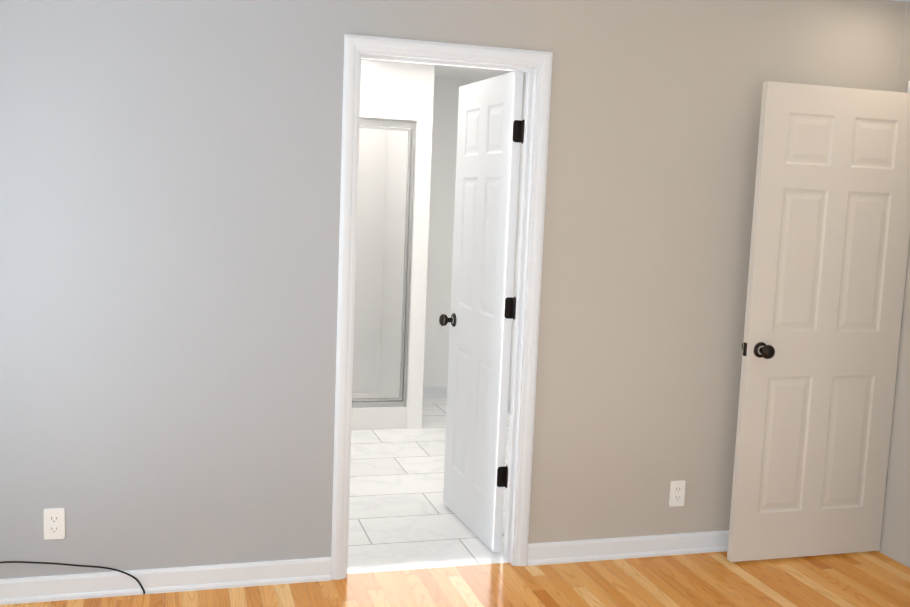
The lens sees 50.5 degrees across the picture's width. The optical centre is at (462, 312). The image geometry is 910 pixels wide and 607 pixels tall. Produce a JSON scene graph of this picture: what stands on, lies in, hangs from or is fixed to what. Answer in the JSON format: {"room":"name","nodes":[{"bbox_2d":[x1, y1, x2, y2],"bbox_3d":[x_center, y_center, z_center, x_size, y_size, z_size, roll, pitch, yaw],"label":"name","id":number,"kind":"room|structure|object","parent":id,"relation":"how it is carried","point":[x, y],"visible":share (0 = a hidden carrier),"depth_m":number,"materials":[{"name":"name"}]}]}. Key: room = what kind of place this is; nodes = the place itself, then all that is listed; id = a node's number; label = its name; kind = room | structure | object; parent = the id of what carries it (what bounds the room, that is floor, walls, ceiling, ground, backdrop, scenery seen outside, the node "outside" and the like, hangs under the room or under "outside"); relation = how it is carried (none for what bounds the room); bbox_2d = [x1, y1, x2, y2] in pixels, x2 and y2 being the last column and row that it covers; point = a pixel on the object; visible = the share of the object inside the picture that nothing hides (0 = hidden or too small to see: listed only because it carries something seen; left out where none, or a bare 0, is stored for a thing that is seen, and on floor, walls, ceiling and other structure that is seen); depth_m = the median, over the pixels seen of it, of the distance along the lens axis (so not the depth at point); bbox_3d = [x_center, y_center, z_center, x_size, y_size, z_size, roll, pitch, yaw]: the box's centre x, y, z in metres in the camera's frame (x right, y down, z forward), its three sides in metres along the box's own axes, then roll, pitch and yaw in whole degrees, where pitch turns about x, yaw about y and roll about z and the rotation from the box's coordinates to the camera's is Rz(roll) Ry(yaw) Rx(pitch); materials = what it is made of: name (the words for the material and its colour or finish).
{"room":"bedroom","nodes":[
{"label":"bedroom","id":0,"kind":"room"},
{"bbox_2d":[360,59,418,121],"bbox_3d":[-0.699,-1.415,6.003,0.855,0.390,0.100,0,7,-17],"label":"wall","id":1,"kind":"structure","parent":0,"point":[388,90],"depth_m":6.03,"materials":[{"name":"white paint"}]},
{"bbox_2d":[379,63,434,427],"bbox_3d":[-0.397,-0.477,6.646,0.100,2.380,0.920,0,7,-17],"label":"wall","id":2,"kind":"structure","parent":0,"point":[420,235],"depth_m":6.32,"materials":[{"name":"white paint"}]},
{"bbox_2d":[352,77,477,392],"bbox_3d":[-0.593,-0.542,7.124,1.705,2.380,0.115,0,7,-17],"label":"wall","id":3,"kind":"structure","parent":0,"point":[442,197],"depth_m":7.12,"materials":[{"name":"white paint"}]},
{"bbox_2d":[423,386,446,398],"bbox_3d":[-0.178,0.605,7.326,0.717,0.089,0.021,0,7,-17],"label":"baseboard","id":4,"kind":"structure","parent":3,"relation":"attached to","point":[429,392],"depth_m":7.31,"materials":[{"name":"white wood"}]},
{"bbox_2d":[347,398,509,573],"bbox_3d":[-0.183,0.902,5.716,1.935,0.120,3.385,0,7,-17],"label":"floor","id":5,"kind":"structure","parent":0,"point":[402,516],"depth_m":4.75,"materials":[{"name":"white tile"}]},
{"bbox_2d":[351,392,406,429],"bbox_3d":[-0.900,0.631,6.645,0.853,0.140,0.914,0,7,-17],"label":"shower pan","id":6,"kind":"object","parent":5,"relation":"on","point":[379,418],"depth_m":6.29,"materials":[{"name":"white plastic"}]},
{"bbox_2d":[352,118,415,407],"bbox_3d":[-0.739,-0.299,6.116,0.851,1.845,0.081,0,7,-17],"label":"shower door","id":7,"kind":"structure","parent":6,"relation":"on","point":[387,125],"depth_m":6.21,"materials":[{"name":"clear glass"}]},
{"bbox_2d":[0,0,905,578],"bbox_3d":[-0.123,-0.167,3.843,4.415,2.450,0.115,0,7,-17],"label":"wall","id":8,"kind":"structure","parent":0,"point":[170,176],"depth_m":3.64,"materials":[{"name":"paint"}]},
{"bbox_2d":[44,508,64,539],"bbox_3d":[-1.480,0.767,3.501,0.070,0.114,0.007,0,7,-17],"label":"electrical outlet","id":9,"kind":"object","parent":8,"relation":"attached to","point":[54,523],"visible":1,"depth_m":3.50,"materials":[{"name":"white plastic"}]},
{"bbox_2d":[0,557,331,604],"bbox_3d":[-1.297,1.007,3.579,1.627,0.089,0.021,0,7,-17],"label":"baseboard","id":10,"kind":"structure","parent":8,"relation":"attached to","point":[97,585],"depth_m":3.63,"materials":[{"name":"white wood"}]},
{"bbox_2d":[331,34,552,579],"bbox_3d":[-0.097,0.007,3.866,0.826,2.103,0.134,0,7,-17],"label":"door frame","id":11,"kind":"structure","parent":8,"relation":"attached to","point":[535,66],"depth_m":3.80,"materials":[{"name":"white wood"}]},
{"bbox_2d":[439,71,523,551],"bbox_3d":[0.078,-0.017,4.353,0.183,2.025,0.704,0,7,-19],"label":"bathroom door","id":12,"kind":"structure","parent":8,"relation":"in","point":[490,131],"depth_m":4.27,"materials":[{"name":"white paint"},{"name":"wood"},{"name":"oil rubbed bronze"}]},
{"bbox_2d":[527,530,728,565],"bbox_3d":[1.064,1.020,4.278,1.647,0.089,0.021,0,7,-17],"label":"baseboard","id":13,"kind":"structure","parent":8,"relation":"attached to","point":[559,552],"depth_m":4.17,"materials":[{"name":"white wood"}]},
{"bbox_2d":[669,480,685,506],"bbox_3d":[0.942,0.791,4.220,0.070,0.114,0.007,0,7,-17],"label":"electrical outlet","id":14,"kind":"object","parent":8,"relation":"attached to","point":[677,492],"visible":1,"depth_m":4.22,"materials":[{"name":"white plastic"}]},
{"bbox_2d":[0,551,909,606],"bbox_3d":[0.963,1.448,1.539,5.205,0.120,5.345,0,7,-17],"label":"floor","id":15,"kind":"structure","parent":0,"point":[854,579],"depth_m":3.84,"materials":[{"name":"brown wood"}]},
{"bbox_2d":[0,561,144,593],"bbox_3d":[-1.501,1.025,3.046,0.925,0.165,0.882,0,7,-17],"label":"cable","id":16,"kind":"object","parent":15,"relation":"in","point":[137,580],"visible":1,"depth_m":3.52,"materials":[{"name":"black plastic"}]},
{"bbox_2d":[434,65,525,80],"bbox_3d":[-0.095,-1.573,5.462,1.935,0.100,3.300,0,7,-17],"label":"ceiling","id":17,"kind":"structure","parent":0,"point":[464,73],"depth_m":6.70,"materials":[{"name":"white paint"}]},
{"bbox_2d":[508,75,525,399],"bbox_3d":[0.728,-0.339,5.867,0.115,2.380,3.300,0,7,-17],"label":"wall","id":18,"kind":"structure","parent":0,"point":[516,241],"depth_m":6.81,"materials":[{"name":"white paint"}]},
{"bbox_2d":[507,399,510,413],"bbox_3d":[0.632,0.805,5.929,0.021,0.089,3.185,0,7,-17],"label":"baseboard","id":19,"kind":"structure","parent":18,"relation":"attached to","point":[509,401],"depth_m":6.92,"materials":[{"name":"white wood"}]},
{"bbox_2d":[879,1,909,567],"bbox_3d":[2.089,-0.089,3.943,0.115,2.450,0.960,0,7,-17],"label":"wall","id":20,"kind":"structure","parent":0,"point":[895,539],"depth_m":4.25,"materials":[{"name":"paint"}]},
{"bbox_2d":[727,81,909,561],"bbox_3d":[1.562,0.067,4.152,0.772,2.025,0.183,0,7,-17],"label":"entry door","id":21,"kind":"structure","parent":20,"relation":"in","point":[830,234],"depth_m":4.12,"materials":[{"name":"white paint"},{"name":"wood"},{"name":"oil rubbed bronze"}]}
]}

